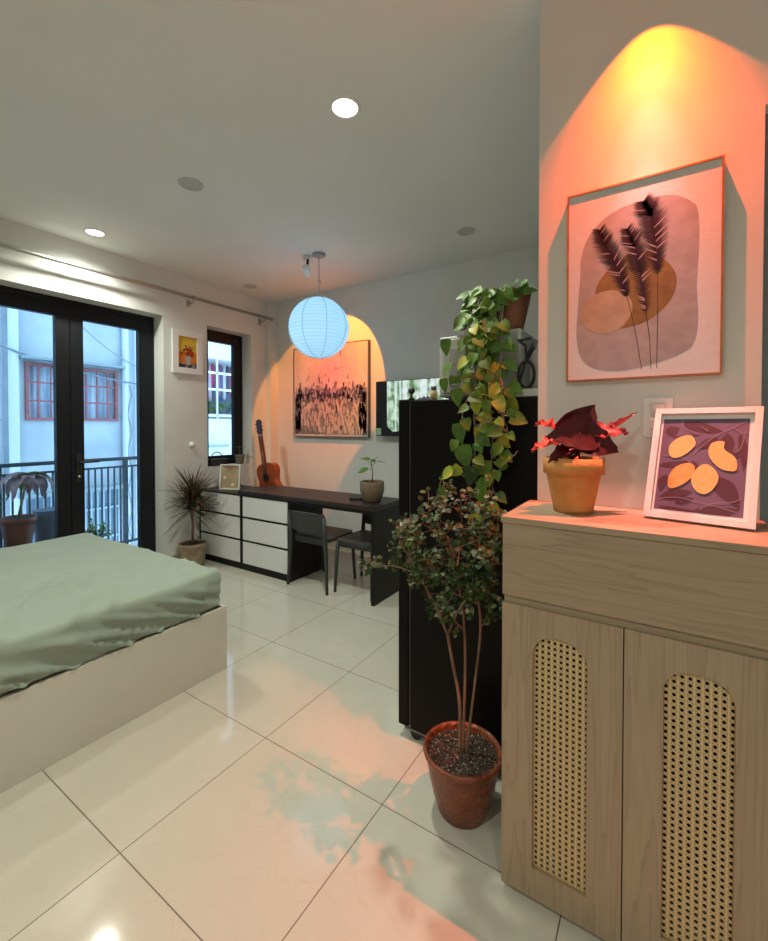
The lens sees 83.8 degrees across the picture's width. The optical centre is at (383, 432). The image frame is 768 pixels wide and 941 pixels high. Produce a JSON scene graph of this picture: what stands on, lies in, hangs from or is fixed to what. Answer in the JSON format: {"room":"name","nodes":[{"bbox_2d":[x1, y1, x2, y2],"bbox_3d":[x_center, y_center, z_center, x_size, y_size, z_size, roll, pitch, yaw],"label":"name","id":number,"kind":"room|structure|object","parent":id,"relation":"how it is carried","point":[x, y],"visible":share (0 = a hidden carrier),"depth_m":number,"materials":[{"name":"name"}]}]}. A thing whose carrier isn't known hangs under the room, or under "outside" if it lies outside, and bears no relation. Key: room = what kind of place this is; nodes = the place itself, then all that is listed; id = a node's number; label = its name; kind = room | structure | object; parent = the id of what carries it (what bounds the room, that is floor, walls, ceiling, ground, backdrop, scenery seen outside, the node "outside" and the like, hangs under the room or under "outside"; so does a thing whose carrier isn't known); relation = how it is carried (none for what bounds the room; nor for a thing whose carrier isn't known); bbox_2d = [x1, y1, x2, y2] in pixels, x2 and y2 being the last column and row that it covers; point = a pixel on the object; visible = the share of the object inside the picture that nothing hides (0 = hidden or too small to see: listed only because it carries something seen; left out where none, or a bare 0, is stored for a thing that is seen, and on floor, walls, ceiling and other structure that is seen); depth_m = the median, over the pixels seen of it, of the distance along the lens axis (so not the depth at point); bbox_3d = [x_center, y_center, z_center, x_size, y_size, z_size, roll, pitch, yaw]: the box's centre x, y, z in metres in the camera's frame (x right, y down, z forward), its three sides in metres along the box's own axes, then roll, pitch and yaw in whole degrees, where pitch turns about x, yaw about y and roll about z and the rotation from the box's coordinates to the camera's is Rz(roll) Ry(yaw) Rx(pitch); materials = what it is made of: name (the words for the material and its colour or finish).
{"room":"studio apartment","nodes":[
{"label":"studio apartment","id":0,"kind":"room"},
{"bbox_2d":[0,218,265,555],"bbox_3d":[-3.103,-0.114,2.771,0.220,2.860,6.100,1,1,33],"label":"wall","id":1,"kind":"structure","parent":0,"point":[180,400],"depth_m":4.17,"materials":[{"name":"paint"}]},
{"bbox_2d":[0,285,155,551],"bbox_3d":[-2.641,0.094,3.577,0.127,2.419,1.469,1,1,33],"label":"door","id":2,"kind":"structure","parent":1,"relation":"in","point":[68,316],"depth_m":3.63,"materials":[{"name":"black metal"}]},
{"bbox_2d":[0,242,273,324],"bbox_3d":[-2.769,-1.295,2.957,0.124,0.097,5.204,1,1,33],"label":"curtain rod","id":3,"kind":"object","parent":1,"relation":"attached to","point":[7,246],"visible":1,"depth_m":3.72,"materials":[{"name":"silver metal"}]},
{"bbox_2d":[171,553,179,558],"bbox_3d":[-3.040,1.268,2.676,0.012,0.100,5.970,1,1,33],"label":"baseboard","id":4,"kind":"structure","parent":1,"relation":"attached to","point":[174,555],"depth_m":4.21,"materials":[{"name":"tile"}]},
{"bbox_2d":[171,328,202,375],"bbox_3d":[-1.970,-0.807,4.294,0.022,0.430,0.325,1,1,33],"label":"flower picture","id":5,"kind":"object","parent":1,"relation":"attached to","point":[187,346],"visible":1,"depth_m":4.29,"materials":[{"name":"white plastic"}]},
{"bbox_2d":[179,336,196,368],"bbox_3d":[-1.970,-0.808,4.297,0.003,0.312,0.212,1,1,33],"label":"painting","id":6,"kind":"object","parent":5,"relation":"attached to","point":[187,344],"depth_m":4.30,"materials":[{"name":"yellow paper"}]},
{"bbox_2d":[208,452,228,465],"bbox_3d":[-1.811,0.278,4.658,0.075,0.154,0.230,1,1,33],"label":"basket","id":7,"kind":"object","parent":1,"relation":"on","point":[211,462],"visible":0.91,"depth_m":4.62,"materials":[{"name":"black plastic"}]},
{"bbox_2d":[207,329,242,463],"bbox_3d":[-1.857,-0.391,4.843,0.065,1.488,0.578,1,1,33],"label":"window","id":8,"kind":"structure","parent":1,"relation":"in","point":[234,341],"depth_m":4.98,"materials":[{"name":"black metal"}]},
{"bbox_2d":[235,446,244,463],"bbox_3d":[-1.652,0.252,4.901,0.145,0.199,0.147,0,1,-14],"label":"plant","id":9,"kind":"object","parent":1,"relation":"on","point":[239,458],"visible":1,"depth_m":4.87,"materials":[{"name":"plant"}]},
{"bbox_2d":[266,301,277,463],"bbox_3d":[-1.359,-0.152,5.204,0.075,2.860,0.120,1,1,33],"label":"trim","id":10,"kind":"structure","parent":1,"relation":"attached to","point":[271,307],"depth_m":5.16,"materials":[{"name":"paint"}]},
{"bbox_2d":[178,539,206,565],"bbox_3d":[-1.871,1.182,4.187,0.256,0.225,0.256,1,1,33],"label":"pot","id":11,"kind":"object","parent":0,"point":[195,550],"depth_m":4.11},
{"bbox_2d":[0,0,539,302],"bbox_3d":[-0.581,-1.568,1.123,6.220,0.100,6.300,1,1,33],"label":"ceiling","id":12,"kind":"structure","parent":0,"point":[105,105],"depth_m":2.19,"materials":[{"name":"paint"}]},
{"bbox_2d":[83,228,105,236],"bbox_3d":[-2.232,-1.548,3.306,0.148,0.008,0.148,1,1,33],"label":"recessed light","id":13,"kind":"object","parent":12,"relation":"in","point":[91,231],"visible":1,"depth_m":3.31,"materials":[{"name":"white plastic"}]},
{"bbox_2d":[86,230,103,235],"bbox_3d":[-2.232,-1.549,3.306,0.120,0.001,0.120,1,1,33],"label":"diffuser","id":14,"kind":"object","parent":13,"relation":"attached to","point":[93,232],"depth_m":3.31,"materials":[{"name":"white plastic"}]},
{"bbox_2d":[178,177,203,190],"bbox_3d":[-1.195,-1.538,2.650,0.148,0.008,0.148,1,1,33],"label":"recessed light","id":15,"kind":"object","parent":12,"relation":"in","point":[188,183],"visible":1,"depth_m":2.64,"materials":[{"name":"grey paint"}]},
{"bbox_2d":[181,180,200,189],"bbox_3d":[-1.195,-1.539,2.650,0.120,0.001,0.120,1,1,33],"label":"diffuser","id":16,"kind":"object","parent":15,"relation":"attached to","point":[189,184],"depth_m":2.65,"materials":[{"name":"white plastic"}]},
{"bbox_2d":[243,284,256,288],"bbox_3d":[-1.434,-1.568,4.576,0.148,0.008,0.148,1,1,33],"label":"recessed light","id":17,"kind":"object","parent":12,"relation":"in","point":[250,286],"visible":1,"depth_m":4.58,"materials":[{"name":"grey paint"}]},
{"bbox_2d":[302,255,312,276],"bbox_3d":[-0.671,-1.466,3.768,0.090,0.186,0.132,0,1,-3],"label":"spotlight","id":18,"kind":"object","parent":12,"relation":"attached to","point":[306,268],"visible":1,"depth_m":3.75,"materials":[{"name":"white plastic"}]},
{"bbox_2d":[288,251,348,358],"bbox_3d":[-0.568,-1.106,3.734,0.529,0.906,0.528,1,1,33],"label":"paper lantern","id":19,"kind":"object","parent":12,"relation":"hanging from","point":[318,326],"visible":1,"depth_m":3.55,"materials":[{"name":"blue"}]},
{"bbox_2d":[329,95,360,118],"bbox_3d":[-0.183,-1.528,2.011,0.148,0.008,0.148,1,1,33],"label":"recessed light","id":20,"kind":"object","parent":12,"relation":"in","point":[341,106],"visible":1,"depth_m":2.00,"materials":[{"name":"white plastic"}]},
{"bbox_2d":[333,99,356,116],"bbox_3d":[-0.183,-1.529,2.011,0.120,0.001,0.120,1,1,33],"label":"diffuser","id":21,"kind":"object","parent":20,"relation":"attached to","point":[343,107],"depth_m":2.01,"materials":[{"name":"white plastic"}]},
{"bbox_2d":[456,227,474,235],"bbox_3d":[0.629,-1.548,3.288,0.144,0.008,0.144,1,1,33],"label":"recessed light","id":22,"kind":"object","parent":12,"relation":"in","point":[464,231],"visible":1,"depth_m":3.29,"materials":[{"name":"grey paint"}]},
{"bbox_2d":[459,229,472,234],"bbox_3d":[0.629,-1.549,3.288,0.116,0.001,0.116,1,1,33],"label":"diffuser","id":23,"kind":"object","parent":22,"relation":"attached to","point":[464,231],"depth_m":3.29,"materials":[{"name":"white plastic"}]},
{"bbox_2d":[0,547,604,940],"bbox_3d":[-0.581,1.382,1.169,6.220,0.080,6.300,1,1,33],"label":"floor","id":24,"kind":"structure","parent":0,"point":[283,794],"depth_m":1.49,"materials":[{"name":"tile"}]},
{"bbox_2d":[0,604,226,793],"bbox_3d":[-2.147,1.154,2.004,1.680,0.349,2.053,1,1,33],"label":"bed","id":25,"kind":"object","parent":24,"relation":"on","point":[44,722],"visible":0.44,"depth_m":1.87,"materials":[{"name":"laminate"}]},
{"bbox_2d":[0,533,220,697],"bbox_3d":[-2.130,0.893,2.002,1.707,0.280,2.031,1,1,33],"label":"mattress","id":26,"kind":"object","parent":25,"relation":"on","point":[67,602],"visible":0.99,"depth_m":2.07,"materials":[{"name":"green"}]},
{"bbox_2d":[161,466,219,565],"bbox_3d":[-1.796,0.783,4.122,0.606,1.025,0.736,1,1,33],"label":"dracaena","id":27,"kind":"object","parent":24,"relation":"on","point":[193,549],"visible":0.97,"depth_m":4.14,"materials":[{"name":"plant"}]},
{"bbox_2d":[200,485,322,581],"bbox_3d":[-1.244,0.935,4.247,1.295,0.716,0.434,1,1,33],"label":"dresser","id":28,"kind":"object","parent":24,"relation":"on","point":[251,533],"visible":0.64,"depth_m":3.98,"materials":[{"name":"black wood"}]},
{"bbox_2d":[219,464,242,489],"bbox_3d":[-1.556,0.446,4.412,0.220,0.256,0.166,0,1,9],"label":"photo frame","id":29,"kind":"object","parent":28,"relation":"on","point":[230,474],"visible":1,"depth_m":4.35,"materials":[{"name":"white plastic"}]},
{"bbox_2d":[221,465,238,487],"bbox_3d":[-1.565,0.446,4.353,0.193,0.234,0.106,1,1,33],"label":"picture","id":30,"kind":"object","parent":29,"relation":"attached to","point":[229,473],"depth_m":4.35,"materials":[{"name":"brown"}]},
{"bbox_2d":[238,485,399,605],"bbox_3d":[-0.609,0.924,3.833,1.560,0.752,0.450,1,1,33],"label":"desk","id":31,"kind":"object","parent":24,"relation":"on","point":[384,583],"visible":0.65,"depth_m":3.42,"materials":[{"name":"black wood"}]},
{"bbox_2d":[349,497,362,499],"bbox_3d":[-0.216,0.541,3.550,0.150,0.019,0.040,0,1,1],"label":"remote control","id":32,"kind":"object","parent":31,"relation":"on","point":[350,498],"visible":0.76,"depth_m":3.53,"materials":[{"name":"black plastic"}]},
{"bbox_2d":[358,457,383,502],"bbox_3d":[-0.097,0.373,3.447,0.197,0.359,0.197,0,1,-29],"label":"seedling","id":33,"kind":"object","parent":31,"relation":"on","point":[371,491],"visible":1,"depth_m":3.38,"materials":[{"name":"ceramic"}]},
{"bbox_2d":[287,510,355,594],"bbox_3d":[-0.539,0.974,3.726,0.460,0.657,0.485,1,1,33],"label":"dining chair","id":34,"kind":"object","parent":24,"relation":"on","point":[311,528],"visible":0.96,"depth_m":3.57,"materials":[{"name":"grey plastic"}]},
{"bbox_2d":[333,514,370,601],"bbox_3d":[-0.125,0.976,3.610,0.460,0.657,0.485,1,1,33],"label":"dining chair","id":35,"kind":"object","parent":24,"relation":"on","point":[361,539],"visible":0.3,"depth_m":3.51,"materials":[{"name":"grey plastic"}]},
{"bbox_2d":[357,472,507,828],"bbox_3d":[0.197,0.731,1.510,0.518,1.210,0.379,1,1,33],"label":"tree","id":36,"kind":"object","parent":24,"relation":"on","point":[464,759],"visible":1,"depth_m":1.43,"materials":[{"name":"plant"}]},
{"bbox_2d":[399,396,537,769],"bbox_3d":[0.457,0.591,1.946,0.590,1.475,0.549,1,1,33],"label":"refrigerator","id":37,"kind":"object","parent":24,"relation":"on","point":[428,699],"visible":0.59,"depth_m":1.76,"materials":[{"name":"black metal"}]},
{"bbox_2d":[408,387,414,399],"bbox_3d":[0.122,-0.174,1.894,0.036,0.056,0.036,1,1,33],"label":"ornament","id":38,"kind":"object","parent":37,"relation":"on","point":[411,390],"visible":0.94,"depth_m":1.89,"materials":[{"name":"black plastic"}]},
{"bbox_2d":[416,396,436,399],"bbox_3d":[0.183,-0.151,1.843,0.080,0.020,0.060,1,1,33],"label":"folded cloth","id":39,"kind":"object","parent":37,"relation":"on","point":[423,397],"visible":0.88,"depth_m":1.82,"materials":[{"name":"grey fabric"}]},
{"bbox_2d":[430,386,437,399],"bbox_3d":[0.229,-0.178,1.968,0.035,0.072,0.035,1,1,33],"label":"bottle","id":40,"kind":"object","parent":37,"relation":"on","point":[433,393],"visible":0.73,"depth_m":1.95,"materials":[{"name":"beige glass"}]},
{"bbox_2d":[440,328,537,398],"bbox_3d":[0.492,-0.279,1.932,0.350,0.275,0.412,1,1,33],"label":"microwave","id":41,"kind":"object","parent":37,"relation":"on","point":[518,333],"visible":0.24,"depth_m":1.77,"materials":[{"name":"grey metal"}]},
{"bbox_2d":[436,279,537,531],"bbox_3d":[0.428,-0.113,1.728,0.370,0.993,0.326,1,1,33],"label":"pothos","id":42,"kind":"object","parent":41,"relation":"on","point":[497,311],"visible":0.99,"depth_m":1.65,"materials":[{"name":"plant"}]},
{"bbox_2d":[516,388,537,396],"bbox_3d":[0.603,-0.152,1.691,0.100,0.028,0.250,1,1,33],"label":"tray","id":43,"kind":"object","parent":37,"relation":"on","point":[533,391],"visible":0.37,"depth_m":1.59,"materials":[{"name":"grey"}]},
{"bbox_2d":[516,337,535,388],"bbox_3d":[0.538,-0.263,1.621,0.065,0.196,0.060,0,1,-14],"label":"wire stand","id":44,"kind":"object","parent":43,"relation":"on","point":[531,349],"visible":0.89,"depth_m":1.61,"materials":[{"name":"metal"}]},
{"bbox_2d":[529,343,537,387],"bbox_3d":[0.624,-0.263,1.712,0.080,0.193,0.080,1,1,33],"label":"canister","id":45,"kind":"object","parent":43,"relation":"on","point":[534,357],"visible":0.16,"depth_m":1.69,"materials":[{"name":"grey"}]},
{"bbox_2d":[501,500,767,940],"bbox_3d":[0.694,0.791,1.222,0.628,1.099,0.332,1,1,33],"label":"cabinet","id":46,"kind":"object","parent":24,"relation":"on","point":[634,791],"visible":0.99,"depth_m":1.08,"materials":[{"name":"brown wood"}]},
{"bbox_2d":[531,404,636,514],"bbox_3d":[0.601,0.076,1.292,0.273,0.327,0.219,1,1,33],"label":"plant","id":47,"kind":"object","parent":46,"relation":"on","point":[573,480],"visible":1,"depth_m":1.26,"materials":[{"name":"red plant"}]},
{"bbox_2d":[643,406,763,530],"bbox_3d":[0.869,0.085,1.173,0.251,0.311,0.125,1,1,44],"label":"print","id":48,"kind":"object","parent":46,"relation":"on","point":[704,463],"visible":1,"depth_m":1.17,"materials":[{"name":"purple paper"}]},
{"bbox_3d":[-1.209,1.058,4.787,0.640,0.454,0.390,1,1,33],"label":"bench","id":49,"kind":"object","parent":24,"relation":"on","visible":0},
{"bbox_2d":[255,419,282,486],"bbox_3d":[-1.278,0.340,4.777,0.428,0.985,0.114,1,1,33],"label":"acoustic guitar","id":50,"kind":"object","parent":49,"relation":"on","point":[268,474],"visible":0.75,"depth_m":4.77,"materials":[{"name":"brown wood"}]},
{"bbox_2d":[360,480,383,502],"bbox_3d":[-0.097,0.470,3.449,0.197,0.165,0.197,1,1,33],"label":"pot","id":51,"kind":"object","parent":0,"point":[371,491],"depth_m":3.37,"materials":[{"name":"ceramic"}]},
{"bbox_2d":[278,245,538,531],"bbox_3d":[1.098,-0.129,3.752,6.220,2.860,0.100,1,1,33],"label":"wall","id":52,"kind":"structure","parent":0,"point":[404,319],"depth_m":4.39,"materials":[{"name":"paint"}]},
{"bbox_2d":[293,339,370,437],"bbox_3d":[-0.603,-0.467,4.758,1.071,1.021,0.041,1,1,33],"label":"abstract canvas","id":53,"kind":"object","parent":52,"relation":"attached to","point":[332,395],"visible":0.99,"depth_m":4.70,"materials":[{"name":"orange fabric"}]},
{"bbox_2d":[328,541,369,555],"bbox_3d":[0.202,1.243,4.284,3.560,0.100,0.014,1,1,33],"label":"baseboard","id":54,"kind":"structure","parent":52,"relation":"attached to","point":[332,544],"depth_m":4.68,"materials":[{"name":"tile"}]},
{"bbox_2d":[376,377,448,435],"bbox_3d":[0.355,-0.242,4.115,0.985,0.550,0.090,1,1,33],"label":"television","id":55,"kind":"object","parent":52,"relation":"attached to","point":[388,393],"visible":0.5,"depth_m":4.23,"materials":[{"name":"black plastic"}]},
{"bbox_2d":[495,289,531,329],"bbox_3d":[0.519,-0.490,1.758,0.164,0.150,0.164,1,1,33],"label":"pot","id":56,"kind":"object","parent":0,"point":[515,311],"depth_m":1.70,"materials":[{"name":"brown ceramic"}]},
{"bbox_2d":[537,0,767,520],"bbox_3d":[1.519,-0.085,0.935,2.261,2.860,0.100,1,1,33],"label":"wall partition","id":57,"kind":"structure","parent":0,"point":[630,89],"depth_m":1.32,"materials":[{"name":"paint"}]},
{"bbox_2d":[566,155,724,382],"bbox_3d":[0.789,-0.476,1.325,0.412,0.614,0.022,1,1,33],"label":"print","id":58,"kind":"object","parent":57,"relation":"attached to","point":[645,254],"visible":1,"depth_m":1.30,"materials":[{"name":"beige paper"}]},
{"bbox_2d":[643,397,673,437],"bbox_3d":[0.836,-0.047,1.307,0.079,0.123,0.016,1,1,33],"label":"light switch","id":59,"kind":"object","parent":57,"relation":"attached to","point":[650,405],"visible":0.61,"depth_m":1.31,"materials":[{"name":"white plastic"}]},
{"bbox_2d":[760,114,767,524],"bbox_3d":[1.423,0.224,1.026,0.815,2.240,0.040,1,1,33],"label":"door","id":60,"kind":"structure","parent":57,"relation":"in","point":[764,388],"depth_m":1.22,"materials":[{"name":"grey paint"}]},
{"bbox_3d":[-3.431,1.377,3.393,0.980,0.100,3.550,1,1,33],"label":"floor","id":61,"kind":"structure","parent":0,"visible":0},
{"bbox_2d":[0,471,54,547],"bbox_3d":[-3.136,0.829,3.747,0.378,0.986,0.443,1,1,33],"label":"potted plant","id":62,"kind":"object","parent":61,"relation":"on","point":[16,530],"visible":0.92,"depth_m":3.69,"materials":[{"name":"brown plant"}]},
{"bbox_2d":[32,507,54,541],"bbox_3d":[-3.142,1.017,4.040,0.270,0.600,0.270,1,1,33],"label":"planter","id":63,"kind":"object","parent":61,"relation":"on","point":[44,529],"visible":0.38,"depth_m":3.92,"materials":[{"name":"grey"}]},
{"bbox_2d":[0,456,137,547],"bbox_3d":[-3.330,0.807,3.384,0.810,1.040,3.260,1,1,33],"label":"balcony railing","id":64,"kind":"object","parent":61,"relation":"on","point":[125,465],"visible":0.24,"depth_m":4.58,"materials":[{"name":"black metal"}]},
{"bbox_2d":[85,518,111,537],"bbox_3d":[-2.870,1.075,4.265,0.270,0.477,0.215,-1,1,-44],"label":"potted plant","id":65,"kind":"object","parent":61,"relation":"on","point":[91,526],"visible":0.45,"depth_m":4.28,"materials":[{"name":"green plant"}]},
{"label":"outside","id":66,"kind":"structure","parent":0,"visible":0},
{"bbox_2d":[208,342,231,455],"bbox_3d":[-3.297,-0.783,9.133,1.550,10.000,4.200,1,1,33],"label":"building","id":67,"kind":"structure","parent":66,"point":[219,429],"depth_m":8.15,"materials":[{"name":"grey paint"}]},
{"bbox_2d":[208,363,211,401],"bbox_3d":[-3.368,-0.977,8.277,0.031,0.747,0.076,1,1,33],"label":"garment","id":68,"kind":"object","parent":67,"relation":"hanging from","point":[209,374],"visible":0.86,"depth_m":8.27,"materials":[{"name":"fabric"}]},
{"bbox_2d":[211,364,213,385],"bbox_3d":[-3.342,-1.132,8.358,0.030,0.439,0.075,1,1,33],"label":"garment","id":69,"kind":"object","parent":67,"relation":"hanging from","point":[212,366],"visible":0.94,"depth_m":8.35,"materials":[{"name":"fabric"}]},
{"bbox_2d":[218,364,219,395],"bbox_3d":[-3.269,-1.042,8.415,0.030,0.622,0.063,1,1,33],"label":"garment","id":70,"kind":"object","parent":67,"relation":"hanging from","point":[218,364],"visible":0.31,"depth_m":8.41,"materials":[{"name":"fabric"}]},
{"bbox_2d":[208,401,230,418],"bbox_3d":[-3.159,-0.451,8.275,0.281,0.358,0.788,1,1,33],"label":"planter box","id":71,"kind":"object","parent":67,"relation":"on","point":[219,405],"visible":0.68,"depth_m":8.20,"materials":[{"name":"green plant"}]},
{"bbox_2d":[219,365,221,400],"bbox_3d":[-3.256,-0.994,8.509,0.029,0.720,0.064,1,1,33],"label":"garment","id":72,"kind":"object","parent":67,"relation":"hanging from","point":[220,369],"visible":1,"depth_m":8.51,"materials":[{"name":"fabric"}]},
{"bbox_2d":[222,365,225,399],"bbox_3d":[-3.201,-1.007,8.572,0.029,0.696,0.062,1,1,33],"label":"garment","id":73,"kind":"object","parent":67,"relation":"hanging from","point":[224,370],"visible":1,"depth_m":8.56,"materials":[{"name":"fabric"}]},
{"bbox_2d":[226,366,228,393],"bbox_3d":[-3.162,-1.067,8.648,0.029,0.578,0.079,1,1,33],"label":"garment","id":74,"kind":"object","parent":67,"relation":"hanging from","point":[227,367],"visible":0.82,"depth_m":8.64,"materials":[{"name":"fabric"}]},
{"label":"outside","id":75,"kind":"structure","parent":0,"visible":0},
{"bbox_2d":[0,306,137,543],"bbox_3d":[-5.712,-1.208,4.317,0.900,11.000,7.100,1,1,33],"label":"building","id":76,"kind":"structure","parent":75,"point":[26,338],"depth_m":5.95,"materials":[{"name":"grey"}]},
{"bbox_2d":[29,366,112,418],"bbox_3d":[-4.495,-0.557,6.160,0.040,0.740,1.100,1,1,33],"label":"curtain","id":77,"kind":"object","parent":76,"relation":"hanging from","point":[44,372],"depth_m":5.99,"materials":[{"name":"fabric"}]},
{"bbox_2d":[29,366,114,418],"bbox_3d":[-4.389,-0.556,6.080,0.025,0.690,1.060,1,1,33],"label":"window grille","id":78,"kind":"object","parent":76,"relation":"attached to","point":[38,382],"depth_m":6.19,"materials":[{"name":"red metal"}]},
{"bbox_2d":[19,355,125,368],"bbox_3d":[-4.338,-0.992,6.029,0.160,0.035,1.260,1,1,33],"label":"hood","id":79,"kind":"object","parent":76,"relation":"attached to","point":[25,358],"depth_m":6.09,"materials":[{"name":"grey"}]},
{"bbox_2d":[18,483,130,499],"bbox_3d":[-4.287,0.806,6.006,0.300,0.040,1.330,1,1,33],"label":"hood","id":80,"kind":"object","parent":76,"relation":"attached to","point":[98,485],"depth_m":6.05,"materials":[{"name":"grey metal"}]},
{"bbox_2d":[43,489,118,540],"bbox_3d":[-4.417,1.564,6.131,0.040,1.400,1.140,1,1,33],"label":"fence","id":81,"kind":"object","parent":76,"relation":"attached to","point":[98,493],"depth_m":6.44,"materials":[{"name":"white"}]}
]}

